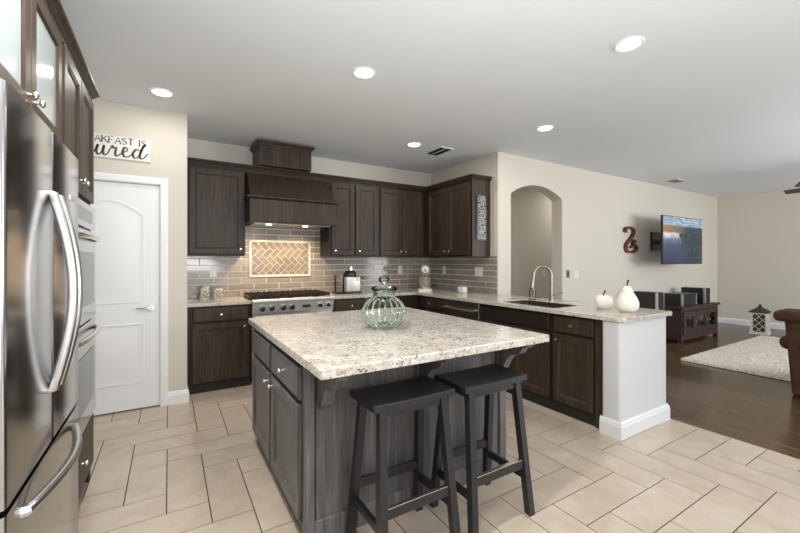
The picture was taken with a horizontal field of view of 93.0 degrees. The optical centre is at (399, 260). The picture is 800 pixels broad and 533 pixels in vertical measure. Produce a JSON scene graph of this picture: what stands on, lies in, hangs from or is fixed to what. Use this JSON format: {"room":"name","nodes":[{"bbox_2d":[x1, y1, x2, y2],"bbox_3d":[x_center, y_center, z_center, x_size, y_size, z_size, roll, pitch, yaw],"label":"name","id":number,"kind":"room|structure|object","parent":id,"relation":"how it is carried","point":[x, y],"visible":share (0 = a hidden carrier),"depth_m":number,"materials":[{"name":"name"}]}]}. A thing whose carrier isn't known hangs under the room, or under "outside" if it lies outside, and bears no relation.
{"room":"kitchen","nodes":[
{"label":"kitchen","id":0,"kind":"room"},
{"bbox_2d":[92,99,186,391],"bbox_3d":[-2.842,-0.025,3.690,1.320,2.790,0.800,0,0,-31],"label":"wall","id":1,"kind":"structure","parent":0,"point":[166,132],"depth_m":3.62,"materials":[{"name":"beige paint"}]},
{"bbox_2d":[94,133,149,162],"bbox_3d":[-2.655,-0.992,3.325,0.780,0.257,0.016,0,0,-31],"label":"wall sign","id":2,"kind":"object","parent":1,"relation":"attached to","point":[106,146],"visible":0.62,"depth_m":3.41,"materials":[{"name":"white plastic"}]},
{"bbox_2d":[90,181,159,415],"bbox_3d":[-2.588,0.326,3.375,0.777,2.064,0.102,0,0,-31],"label":"door","id":3,"kind":"structure","parent":1,"relation":"in","point":[127,216],"depth_m":3.45,"materials":[{"name":"white paint"}]},
{"bbox_2d":[94,179,159,185],"bbox_3d":[-2.628,0.322,3.423,0.799,2.096,0.120,0,0,-31],"label":"trim","id":4,"kind":"structure","parent":1,"relation":"attached to","point":[94,179],"depth_m":3.44,"materials":[{"name":"white paint"}]},
{"bbox_2d":[94,172,167,406],"bbox_3d":[-2.588,0.295,3.366,0.907,2.150,0.018,0,0,-31],"label":"trim","id":5,"kind":"structure","parent":1,"relation":"attached to","point":[163,183],"depth_m":3.57,"materials":[{"name":"white paint"}]},
{"bbox_2d":[168,385,188,404],"bbox_3d":[-2.179,1.308,3.728,0.179,0.125,0.206,0,0,-31],"label":"baseboard","id":6,"kind":"structure","parent":1,"relation":"attached to","point":[179,396],"depth_m":3.64,"materials":[{"name":"white paint"}]},
{"bbox_2d":[187,138,430,298],"bbox_3d":[-1.484,-0.025,5.055,4.820,2.790,0.120,0,0,-31],"label":"wall","id":7,"kind":"structure","parent":0,"point":[200,149],"depth_m":5.29,"materials":[{"name":"beige paint"}]},
{"bbox_2d":[210,267,216,276],"bbox_3d":[-2.226,0.135,4.518,0.075,0.118,0.008,0,0,-31],"label":"wall outlet","id":8,"kind":"object","parent":7,"relation":"attached to","point":[213,270],"visible":1,"depth_m":4.52,"materials":[{"name":"white plastic"}]},
{"bbox_2d":[187,163,244,255],"bbox_3d":[-2.122,-0.557,4.360,0.597,0.995,0.383,0,0,-31],"label":"upper cabinet","id":9,"kind":"object","parent":7,"relation":"attached to","point":[215,195],"visible":0.98,"depth_m":4.22,"materials":[{"name":"brown wood"}]},
{"bbox_2d":[249,240,310,276],"bbox_3d":[-1.547,-0.030,4.932,0.785,0.470,0.019,0,0,-31],"label":"decorative tile panel","id":10,"kind":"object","parent":7,"relation":"attached to","point":[267,258],"depth_m":4.92,"materials":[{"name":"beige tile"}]},
{"bbox_2d":[243,138,339,229],"bbox_3d":[-1.369,-0.905,4.677,1.078,0.979,0.642,0,0,-31],"label":"range hood","id":11,"kind":"object","parent":7,"relation":"attached to","point":[272,200],"visible":0.94,"depth_m":4.48,"materials":[{"name":"brown wood"}]},
{"bbox_2d":[187,225,430,298],"bbox_3d":[-0.988,-0.048,5.280,3.500,0.965,0.006,0,0,-31],"label":"backsplash","id":12,"kind":"structure","parent":7,"relation":"attached to","point":[233,277],"depth_m":5.07,"materials":[{"name":"tile"}]},
{"bbox_2d":[320,180,378,256],"bbox_3d":[-0.684,-0.557,5.234,0.728,0.995,0.383,0,0,-31],"label":"upper cabinet","id":13,"kind":"object","parent":7,"relation":"attached to","point":[356,232],"visible":0.98,"depth_m":5.10,"materials":[{"name":"brown wood"}]},
{"bbox_2d":[398,266,401,273],"bbox_3d":[0.002,0.135,5.874,0.075,0.118,0.008,0,0,-31],"label":"wall outlet","id":14,"kind":"object","parent":7,"relation":"attached to","point":[399,267],"visible":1,"depth_m":5.87,"materials":[{"name":"white plastic"}]},
{"bbox_2d":[379,186,426,256],"bbox_3d":[-0.021,-0.557,5.638,0.825,0.995,0.383,0,0,-31],"label":"upper cabinet","id":15,"kind":"object","parent":7,"relation":"attached to","point":[402,212],"visible":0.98,"depth_m":5.49,"materials":[{"name":"brown wood"}]},
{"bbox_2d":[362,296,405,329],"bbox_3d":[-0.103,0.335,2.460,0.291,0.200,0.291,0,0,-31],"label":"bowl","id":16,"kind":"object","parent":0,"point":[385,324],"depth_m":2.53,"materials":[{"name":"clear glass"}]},
{"bbox_2d":[60,0,799,196],"bbox_3d":[3.353,-1.450,3.386,11.850,0.060,8.100,0,0,-31],"label":"ceiling","id":17,"kind":"structure","parent":0,"point":[709,100],"depth_m":2.95,"materials":[{"name":"paint"}]},
{"bbox_2d":[149,88,173,97],"bbox_3d":[-2.004,-1.415,3.194,0.180,0.008,0.180,0,0,-31],"label":"recessed light","id":18,"kind":"object","parent":17,"relation":"in","point":[161,92],"visible":1,"depth_m":3.18,"materials":[{"name":"white paint"}]},
{"bbox_2d":[352,67,375,78],"bbox_3d":[-0.271,-1.415,2.858,0.180,0.008,0.180,0,0,-31],"label":"recessed light","id":19,"kind":"object","parent":17,"relation":"in","point":[359,72],"visible":1,"depth_m":2.85,"materials":[{"name":"white paint"}]},
{"bbox_2d":[407,142,420,146],"bbox_3d":[0.171,-1.415,4.625,0.180,0.008,0.180,0,0,-31],"label":"recessed light","id":20,"kind":"object","parent":17,"relation":"in","point":[412,144],"visible":1,"depth_m":4.61,"materials":[{"name":"white paint"}]},
{"bbox_2d":[424,146,453,155],"bbox_3d":[0.503,-1.416,4.906,0.220,0.008,0.360,0,0,-31],"label":"ceiling vent","id":21,"kind":"object","parent":17,"relation":"in","point":[440,150],"visible":1,"depth_m":4.90,"materials":[{"name":"metal"}]},
{"bbox_2d":[536,125,553,130],"bbox_3d":[1.548,-1.415,4.051,0.180,0.008,0.180,0,0,-31],"label":"recessed light","id":22,"kind":"object","parent":17,"relation":"in","point":[545,127],"visible":1,"depth_m":4.05,"materials":[{"name":"white paint"}]},
{"bbox_2d":[613,36,644,51],"bbox_3d":[1.499,-1.415,2.483,0.180,0.008,0.180,0,0,-31],"label":"recessed light","id":23,"kind":"object","parent":17,"relation":"in","point":[630,43],"visible":1,"depth_m":2.48,"materials":[{"name":"white paint"}]},
{"bbox_2d":[666,179,685,182],"bbox_3d":[4.881,-1.416,6.715,0.360,0.008,0.200,0,0,-31],"label":"ceiling vent","id":24,"kind":"object","parent":17,"relation":"in","point":[672,180],"visible":1,"depth_m":6.71,"materials":[{"name":"metal"}]},
{"bbox_2d":[784,182,799,193],"bbox_3d":[6.438,-1.225,5.476,1.309,0.390,1.347,0,0,-31],"label":"ceiling fan","id":25,"kind":"object","parent":17,"relation":"hanging from","point":[791,191],"visible":1,"depth_m":5.99,"materials":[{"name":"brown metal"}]},
{"bbox_2d":[78,323,799,532],"bbox_3d":[3.414,1.372,3.335,11.800,0.004,7.950,0,0,-31],"label":"floor","id":26,"kind":"structure","parent":0,"point":[198,465],"depth_m":2.48,"materials":[{"name":"tile"}]},
{"bbox_2d":[0,78,82,532],"bbox_3d":[-1.486,0.458,1.174,0.772,1.825,0.906,0,0,-31],"label":"refrigerator","id":27,"kind":"object","parent":26,"relation":"on","point":[41,277],"visible":1,"depth_m":1.17,"materials":[{"name":"grey metal"}]},
{"bbox_2d":[62,43,93,499],"bbox_3d":[-1.987,0.177,1.899,0.669,2.385,0.810,0,0,-31],"label":"tall cabinet","id":28,"kind":"object","parent":26,"relation":"on","point":[77,105],"visible":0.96,"depth_m":2.03,"materials":[{"name":"black wood"}]},
{"bbox_2d":[43,0,99,99],"bbox_3d":[-1.751,-1.043,1.505,0.662,0.056,1.812,0,0,-31],"label":"trim","id":29,"kind":"structure","parent":28,"relation":"on","point":[55,8],"depth_m":1.81,"materials":[{"name":"brown wood"}]},
{"bbox_2d":[76,198,100,433],"bbox_3d":[-1.953,0.300,1.919,0.658,1.256,0.730,0,0,-31],"label":"double oven","id":30,"kind":"object","parent":28,"relation":"in","point":[88,328],"visible":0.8,"depth_m":2.11,"materials":[{"name":"grey metal"}]},
{"bbox_2d":[187,304,249,394],"bbox_3d":[-2.049,0.921,4.253,0.610,0.897,0.644,0,0,-31],"label":"base cabinet","id":31,"kind":"object","parent":26,"relation":"on","point":[218,337],"visible":0.98,"depth_m":4.00,"materials":[{"name":"black wood"}]},
{"bbox_2d":[187,296,250,307],"bbox_3d":[-2.053,0.453,4.261,0.618,0.036,0.625,0,0,-31],"label":"countertop","id":32,"kind":"structure","parent":31,"relation":"on","point":[238,300],"depth_m":4.08,"materials":[{"name":"stone"}]},
{"bbox_2d":[199,286,210,299],"bbox_3d":[-2.216,0.357,4.306,0.120,0.155,0.120,0,0,-31],"label":"canister","id":33,"kind":"object","parent":32,"relation":"on","point":[204,291],"visible":0.99,"depth_m":4.26,"materials":[{"name":"ceramic"}]},
{"bbox_2d":[212,288,222,298],"bbox_3d":[-2.097,0.372,4.366,0.120,0.125,0.120,0,0,-31],"label":"canister","id":34,"kind":"object","parent":32,"relation":"on","point":[217,293],"visible":0.99,"depth_m":4.32,"materials":[{"name":"ceramic"}]},
{"bbox_2d":[243,289,333,375],"bbox_3d":[-1.357,0.826,4.614,0.933,0.888,0.742,0,0,-31],"label":"range","id":35,"kind":"object","parent":26,"relation":"on","point":[277,303],"visible":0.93,"depth_m":4.37,"materials":[{"name":"grey metal"}]},
{"bbox_2d":[243,295,326,300],"bbox_3d":[-1.381,0.440,4.652,0.913,0.010,0.615,0,0,-31],"label":"cooktop","id":36,"kind":"object","parent":35,"relation":"in","point":[247,297],"depth_m":4.49,"materials":[{"name":"silver metal"}]},
{"bbox_2d":[255,311,330,317],"bbox_3d":[-1.190,0.880,4.339,0.873,0.540,0.099,0,0,-31],"label":"oven","id":37,"kind":"object","parent":35,"relation":"in","point":[293,312],"depth_m":4.33,"materials":[{"name":"silver metal"}]},
{"bbox_2d":[333,295,419,311],"bbox_3d":[-0.421,0.921,5.243,1.308,0.897,0.644,0,0,-31],"label":"base cabinet","id":38,"kind":"object","parent":26,"relation":"on","point":[411,301],"visible":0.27,"depth_m":4.92,"materials":[{"name":"black wood"}]},
{"bbox_2d":[252,328,535,532],"bbox_3d":[-0.155,0.923,2.568,1.395,0.893,1.531,0,0,-31],"label":"kitchen island","id":39,"kind":"object","parent":26,"relation":"on","point":[303,424],"visible":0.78,"depth_m":2.01,"materials":[{"name":"grey wood"}]},
{"bbox_2d":[248,307,548,379],"bbox_3d":[-0.136,0.456,2.563,1.404,0.042,1.616,0,0,-31],"label":"island countertop","id":40,"kind":"structure","parent":39,"relation":"on","point":[330,345],"depth_m":2.16,"materials":[{"name":"stone"}]},
{"bbox_2d":[362,276,405,329],"bbox_3d":[-0.103,0.266,2.460,0.291,0.338,0.291,0,0,-31],"label":"glass jar","id":41,"kind":"object","parent":40,"relation":"on","point":[375,297],"visible":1,"depth_m":2.52,"materials":[{"name":"clear glass"}]},
{"bbox_2d":[346,375,460,532],"bbox_3d":[0.012,0.998,1.851,0.445,0.745,0.368,0,0,-31],"label":"bar stool","id":42,"kind":"object","parent":26,"relation":"on","point":[417,394],"visible":1,"depth_m":1.82,"materials":[{"name":"black wood"}]},
{"bbox_2d":[420,295,442,313],"bbox_3d":[0.507,0.921,5.505,0.687,0.897,1.150,0,0,-31],"label":"base cabinet","id":43,"kind":"object","parent":26,"relation":"on","point":[431,304],"visible":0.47,"depth_m":5.06,"materials":[{"name":"black wood"}]},
{"bbox_2d":[440,299,480,320],"bbox_3d":[0.925,0.921,4.688,0.607,0.888,0.668,0,0,-31],"label":"dishwasher","id":44,"kind":"object","parent":26,"relation":"on","point":[462,309],"visible":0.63,"depth_m":4.51,"materials":[{"name":"grey"}]},
{"bbox_2d":[429,363,534,532],"bbox_3d":[0.445,0.998,2.092,0.445,0.745,0.368,0,0,-31],"label":"bar stool","id":45,"kind":"object","parent":26,"relation":"on","point":[487,380],"visible":0.98,"depth_m":2.05,"materials":[{"name":"black wood"}]},
{"bbox_2d":[481,304,552,409],"bbox_3d":[1.359,0.921,4.005,0.584,0.897,0.930,0,0,-31],"label":"base cabinet","id":46,"kind":"object","parent":26,"relation":"on","point":[536,362],"visible":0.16,"depth_m":3.66,"materials":[{"name":"black wood"}]},
{"bbox_2d":[552,313,602,428],"bbox_3d":[1.728,0.921,3.398,0.584,0.897,0.480,0,0,-31],"label":"base cabinet","id":47,"kind":"object","parent":26,"relation":"on","point":[577,342],"visible":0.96,"depth_m":3.25,"materials":[{"name":"black wood"}]},
{"bbox_2d":[663,302,719,343],"bbox_3d":[5.166,1.070,6.862,1.500,0.600,0.547,0,0,-31],"label":"media console","id":48,"kind":"object","parent":26,"relation":"on","point":[687,322],"visible":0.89,"depth_m":6.48,"materials":[{"name":"brown wood"}]},
{"bbox_2d":[664,292,696,305],"bbox_3d":[4.970,0.670,6.723,0.512,0.200,0.320,0,0,-31],"label":"loudspeaker","id":49,"kind":"object","parent":48,"relation":"on","point":[673,298],"visible":0.94,"depth_m":6.60,"materials":[{"name":"black plastic"}]},
{"bbox_2d":[684,293,695,305],"bbox_3d":[5.040,0.670,6.607,0.492,0.192,0.050,0,0,-31],"label":"grille","id":50,"kind":"object","parent":49,"relation":"attached to","point":[689,298],"depth_m":6.58,"materials":[{"name":"black fabric"}]},
{"bbox_2d":[681,287,710,303],"bbox_3d":[5.511,0.632,7.064,0.212,0.275,0.400,0,0,-31],"label":"loudspeaker","id":51,"kind":"object","parent":48,"relation":"on","point":[703,294],"visible":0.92,"depth_m":6.93,"materials":[{"name":"black plastic"}]},
{"bbox_2d":[706,288,709,302],"bbox_3d":[5.602,0.632,6.914,0.192,0.267,0.050,0,0,-31],"label":"grille","id":52,"kind":"object","parent":51,"relation":"attached to","point":[707,289],"depth_m":6.88,"materials":[{"name":"black fabric"}]},
{"bbox_2d":[681,335,790,381],"bbox_3d":[5.815,1.348,5.007,3.112,0.036,2.422,0,0,-31],"label":"rug","id":53,"kind":"object","parent":26,"relation":"on","point":[761,355],"visible":0.89,"depth_m":5.23,"materials":[{"name":"carpet"}]},
{"bbox_2d":[748,304,771,335],"bbox_3d":[6.783,1.089,7.147,0.283,0.561,0.283,0,0,-37],"label":"lantern","id":54,"kind":"object","parent":26,"relation":"on","point":[759,316],"visible":1,"depth_m":7.09,"materials":[{"name":"beige wood"}]},
{"bbox_2d":[773,308,799,395],"bbox_3d":[4.577,0.938,3.713,1.100,0.865,1.105,0,0,-31],"label":"recliner","id":55,"kind":"object","parent":26,"relation":"on","point":[790,341],"visible":1,"depth_m":3.81,"materials":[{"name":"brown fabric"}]},
{"bbox_2d":[773,308,799,322],"bbox_3d":[4.278,0.560,3.531,0.400,0.110,1.105,0,0,-31],"label":"armrest","id":56,"kind":"object","parent":55,"relation":"on","point":[788,315],"depth_m":3.82,"materials":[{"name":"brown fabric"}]},
{"bbox_3d":[4.066,1.076,6.208,0.240,0.589,0.300,0,0,-31],"label":"speaker stand","id":57,"kind":"object","parent":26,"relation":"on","visible":0},
{"bbox_2d":[633,291,663,309],"bbox_3d":[4.066,0.642,6.208,0.202,0.275,0.400,0,0,-31],"label":"loudspeaker","id":58,"kind":"object","parent":57,"relation":"on","point":[649,300],"visible":0.76,"depth_m":6.10,"materials":[{"name":"black plastic"}]},
{"bbox_2d":[658,293,662,309],"bbox_3d":[4.157,0.642,6.058,0.182,0.267,0.050,0,0,-31],"label":"grille","id":59,"kind":"object","parent":58,"relation":"attached to","point":[660,295],"depth_m":6.02,"materials":[{"name":"black fabric"}]},
{"bbox_2d":[431,155,487,293],"bbox_3d":[0.893,-0.025,5.670,0.120,2.790,1.300,0,0,-31],"label":"wall","id":60,"kind":"structure","parent":0,"point":[479,166],"depth_m":5.51,"materials":[{"name":"beige paint"}]},
{"bbox_2d":[427,179,489,256],"bbox_3d":[0.693,-0.557,5.513,0.363,0.995,1.336,0,0,-31],"label":"upper cabinet","id":61,"kind":"object","parent":60,"relation":"attached to","point":[451,209],"visible":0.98,"depth_m":5.14,"materials":[{"name":"brown wood"}]},
{"bbox_2d":[187,157,491,190],"bbox_3d":[-0.543,-1.083,4.542,3.484,0.056,1.045,0,0,-31],"label":"trim","id":62,"kind":"structure","parent":61,"relation":"on","point":[189,159],"depth_m":4.86,"materials":[{"name":"brown wood"}]},
{"bbox_2d":[476,194,487,240],"bbox_3d":[1.068,-0.562,4.949,0.200,0.605,0.016,0,0,-31],"label":"sign","id":63,"kind":"object","parent":61,"relation":"attached to","point":[481,200],"visible":1,"depth_m":4.94,"materials":[{"name":"black wood"}]},
{"bbox_2d":[431,256,496,293],"bbox_3d":[0.880,0.185,5.564,0.006,0.500,1.468,0,0,-31],"label":"backsplash","id":64,"kind":"structure","parent":60,"relation":"attached to","point":[457,268],"depth_m":5.46,"materials":[{"name":"tile"}]},
{"bbox_2d":[475,267,482,275],"bbox_3d":[1.082,0.148,5.218,0.008,0.125,0.160,0,0,-31],"label":"wall outlet","id":65,"kind":"object","parent":60,"relation":"attached to","point":[478,270],"visible":1,"depth_m":5.21,"materials":[{"name":"white plastic"}]},
{"bbox_2d":[511,187,551,298],"bbox_3d":[2.533,-0.025,7.160,4.230,2.790,0.100,0,0,-31],"label":"wall","id":66,"kind":"structure","parent":0,"point":[531,210],"depth_m":7.02,"materials":[{"name":"beige paint"}]},
{"bbox_2d":[488,152,716,304],"bbox_3d":[4.182,-0.025,6.805,6.920,2.790,0.180,0,0,-31],"label":"wall","id":67,"kind":"structure","parent":0,"point":[591,210],"depth_m":6.11,"materials":[{"name":"beige paint"}]},
{"bbox_2d":[566,270,569,277],"bbox_3d":[2.515,0.192,5.678,0.070,0.115,0.009,0,0,-31],"label":"wall switch","id":68,"kind":"object","parent":67,"relation":"attached to","point":[567,271],"visible":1,"depth_m":5.67,"materials":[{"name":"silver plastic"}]},
{"bbox_2d":[574,271,578,277],"bbox_3d":[2.686,0.205,5.782,0.115,0.118,0.009,0,0,-31],"label":"wall switch","id":69,"kind":"object","parent":67,"relation":"attached to","point":[576,273],"visible":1,"depth_m":5.78,"materials":[{"name":"white plastic"}]},
{"bbox_2d":[623,226,638,252],"bbox_3d":[3.986,-0.365,6.553,0.432,0.457,0.043,0,0,-31],"label":"ampersand","id":70,"kind":"object","parent":67,"relation":"attached to","point":[625,229],"visible":1,"depth_m":6.54,"materials":[{"name":"red metal"}]},
{"bbox_2d":[650,215,701,263],"bbox_3d":[4.824,-0.352,6.814,1.465,0.815,0.471,0,0,-31],"label":"television","id":71,"kind":"object","parent":67,"relation":"attached to","point":[679,241],"visible":1,"depth_m":6.61,"materials":[{"name":"black plastic"}]},
{"bbox_2d":[603,317,665,421],"bbox_3d":[1.497,0.921,3.930,0.733,0.897,1.942,0,0,-31],"label":"wall","id":72,"kind":"structure","parent":0,"point":[634,353],"depth_m":3.02,"materials":[{"name":"paint"}]},
{"bbox_2d":[327,288,671,322],"bbox_3d":[0.616,0.453,4.233,2.038,0.036,3.448,0,0,-31],"label":"countertop","id":73,"kind":"structure","parent":72,"relation":"on","point":[583,309],"depth_m":3.88,"materials":[{"name":"stone"}]},
{"bbox_2d":[332,266,363,293],"bbox_3d":[-0.683,0.253,5.130,0.435,0.364,0.205,0,0,-31],"label":"food processor","id":74,"kind":"object","parent":73,"relation":"on","point":[351,283],"visible":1,"depth_m":5.07,"materials":[{"name":"silver metal"}]},
{"bbox_2d":[334,276,343,291],"bbox_3d":[-0.811,0.305,5.055,0.132,0.211,0.132,0,0,-31],"label":"cup","id":75,"kind":"object","parent":74,"relation":"on","point":[334,276],"depth_m":5.09,"materials":[{"name":"clear glass"}]},
{"bbox_2d":[418,265,432,290],"bbox_3d":[0.369,0.250,5.561,0.210,0.370,0.378,0,0,4],"label":"canister","id":76,"kind":"object","parent":73,"relation":"on","point":[425,281],"visible":1,"depth_m":5.42,"materials":[{"name":"beige ceramic"}]},
{"bbox_2d":[418,276,431,288],"bbox_3d":[0.364,0.314,5.481,0.208,0.178,0.208,0,0,-31],"label":"bowl","id":77,"kind":"object","parent":76,"relation":"on","point":[425,282],"depth_m":5.41,"materials":[{"name":"white ceramic"}]},
{"bbox_2d":[458,278,466,292],"bbox_3d":[0.851,0.326,5.176,0.075,0.219,0.130,0,0,-31],"label":"sponge caddy","id":78,"kind":"object","parent":73,"relation":"on","point":[461,289],"visible":0.99,"depth_m":5.13,"materials":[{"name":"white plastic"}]},
{"bbox_2d":[507,300,576,307],"bbox_3d":[1.428,0.533,3.905,0.412,0.184,0.664,0,0,-31],"label":"sink","id":79,"kind":"object","parent":73,"relation":"in","point":[525,302],"visible":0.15,"depth_m":4.12,"materials":[{"name":"grey metal"}]},
{"bbox_2d":[530,265,562,300],"bbox_3d":[1.574,0.240,4.101,0.350,0.390,0.098,0,0,2],"label":"faucet","id":80,"kind":"object","parent":73,"relation":"on","point":[552,294],"visible":1,"depth_m":4.09,"materials":[{"name":"silver metal"}]},
{"bbox_2d":[594,290,612,308],"bbox_3d":[1.849,0.349,3.449,0.156,0.171,0.156,0,0,-31],"label":"apple","id":81,"kind":"object","parent":73,"relation":"on","point":[603,301],"visible":1,"depth_m":3.40,"materials":[{"name":"white ceramic"}]},
{"bbox_2d":[615,280,638,312],"bbox_3d":[1.946,0.297,3.250,0.176,0.275,0.176,0,0,-31],"label":"pear","id":82,"kind":"object","parent":73,"relation":"on","point":[626,301],"visible":1,"depth_m":3.20,"materials":[{"name":"white ceramic"}]},
{"bbox_2d":[599,403,669,440],"bbox_3d":[1.502,1.302,3.922,0.769,0.135,1.960,0,0,-31],"label":"baseboard","id":83,"kind":"structure","parent":72,"relation":"attached to","point":[625,429],"depth_m":3.01,"materials":[{"name":"paint"}]},
{"bbox_2d":[717,188,799,323],"bbox_3d":[8.810,-0.025,5.741,0.120,2.790,6.450,0,0,-31],"label":"wall","id":84,"kind":"structure","parent":0,"point":[758,234],"depth_m":7.89,"materials":[{"name":"beige paint"}]},
{"bbox_2d":[718,317,785,329],"bbox_3d":[8.752,1.308,5.705,0.016,0.125,6.450,0,0,-31],"label":"baseboard","id":85,"kind":"structure","parent":84,"relation":"attached to","point":[781,326],"depth_m":8.09,"materials":[{"name":"white paint"}]},
{"bbox_3d":[-1.294,-0.025,-0.009,0.120,2.790,7.130,0,0,-31],"label":"wall","id":86,"kind":"structure","parent":0,"visible":0},
{"bbox_2d":[0,0,61,140],"bbox_3d":[-1.528,-0.748,1.145,0.669,0.535,0.945,0,0,-31],"label":"upper cabinet","id":87,"kind":"object","parent":86,"relation":"attached to","point":[30,39],"visible":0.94,"depth_m":1.32,"materials":[{"name":"brown wood"}]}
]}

